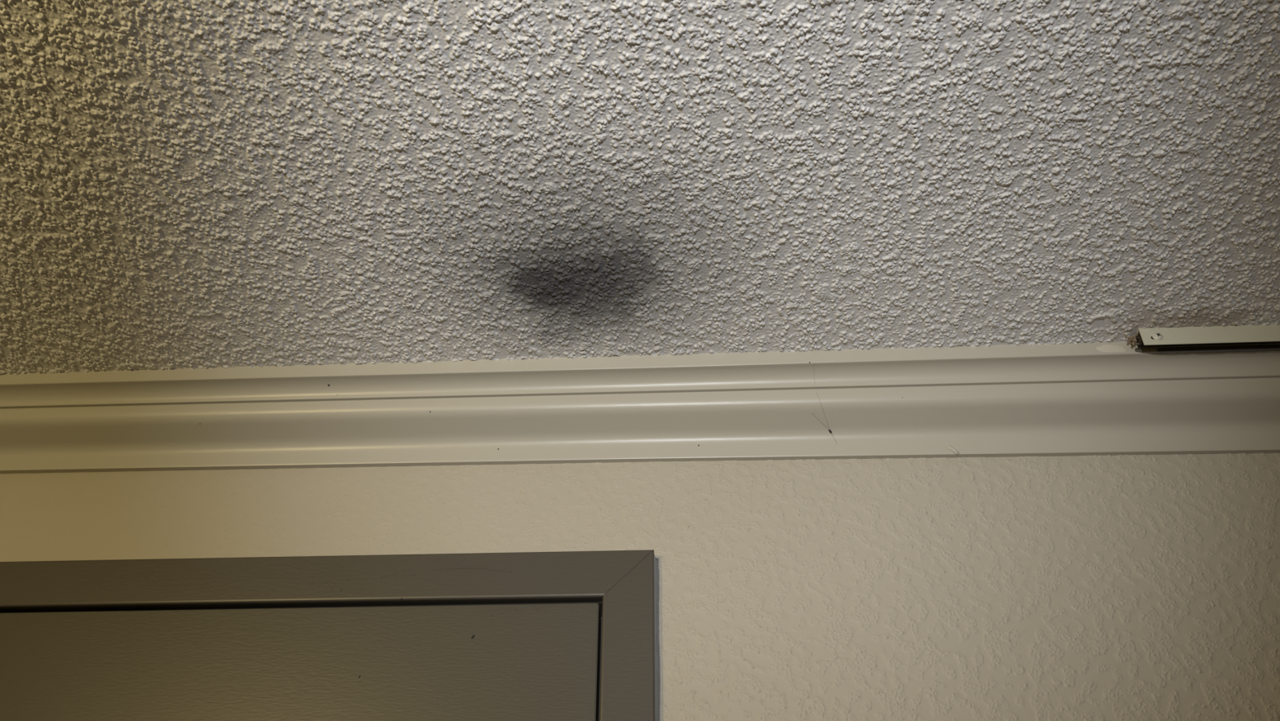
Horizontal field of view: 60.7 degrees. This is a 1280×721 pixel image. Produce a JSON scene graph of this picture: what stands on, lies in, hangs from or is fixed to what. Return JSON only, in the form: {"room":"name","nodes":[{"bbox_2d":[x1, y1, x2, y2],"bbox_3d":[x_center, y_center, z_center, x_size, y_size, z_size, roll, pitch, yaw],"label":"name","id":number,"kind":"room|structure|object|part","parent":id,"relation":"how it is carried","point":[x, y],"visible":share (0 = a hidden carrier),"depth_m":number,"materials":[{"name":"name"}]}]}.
{"room":"hotel room","nodes":[
{"label":"hotel room","id":0,"kind":"room"},
{"bbox_2d":[0,0,1279,374],"bbox_3d":[-0.035,-0.737,0.417,4.600,0.031,2.500,-1,-39,2],"label":"ceiling","id":1,"kind":"structure","parent":0,"point":[184,184],"depth_m":1.10,"materials":[{"name":"white paint"}]},
{"bbox_2d":[1127,324,1279,354],"bbox_3d":[1.295,-0.042,1.269,1.434,0.034,0.028,-1,-39,2],"label":"ceiling track","id":2,"kind":"object","parent":1,"relation":"attached to","point":[1182,336],"visible":1,"depth_m":1.28,"materials":[{"name":"beige metal"}]},
{"bbox_2d":[0,452,1279,720],"bbox_3d":[0.014,0.952,0.659,4.600,2.325,0.003,-1,-39,2],"label":"wall","id":3,"kind":"structure","parent":0,"point":[1120,587],"depth_m":1.24,"materials":[{"name":"beige paint"}]},
{"bbox_2d":[0,548,660,720],"bbox_3d":[-0.423,1.079,0.643,0.889,2.105,0.126,-1,-39,2],"label":"door","id":4,"kind":"structure","parent":3,"relation":"in","point":[557,635],"depth_m":1.19,"materials":[{"name":"grey paint"}]},
{"bbox_3d":[-0.015,1.037,0.584,0.057,2.100,0.015,-1,-39,2],"label":"casing leg","id":5,"kind":"part","parent":4,"relation":"part of","materials":[{"name":"beige paint"}]},
{"bbox_2d":[0,341,1279,473],"bbox_3d":[0.015,0.060,1.326,4.600,0.136,0.083,-1,-39,2],"label":"trim","id":6,"kind":"structure","parent":3,"relation":"attached to","point":[1111,397],"depth_m":1.32,"materials":[{"name":"beige paint"}]},
{"bbox_2d":[813,377,837,443],"bbox_3d":[0.215,0.054,1.318,0.018,0.068,0.077,-15,-41,18],"label":"cobweb","id":7,"kind":"object","parent":6,"relation":"in","point":[829,430],"visible":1,"depth_m":1.32,"materials":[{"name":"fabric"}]}
]}

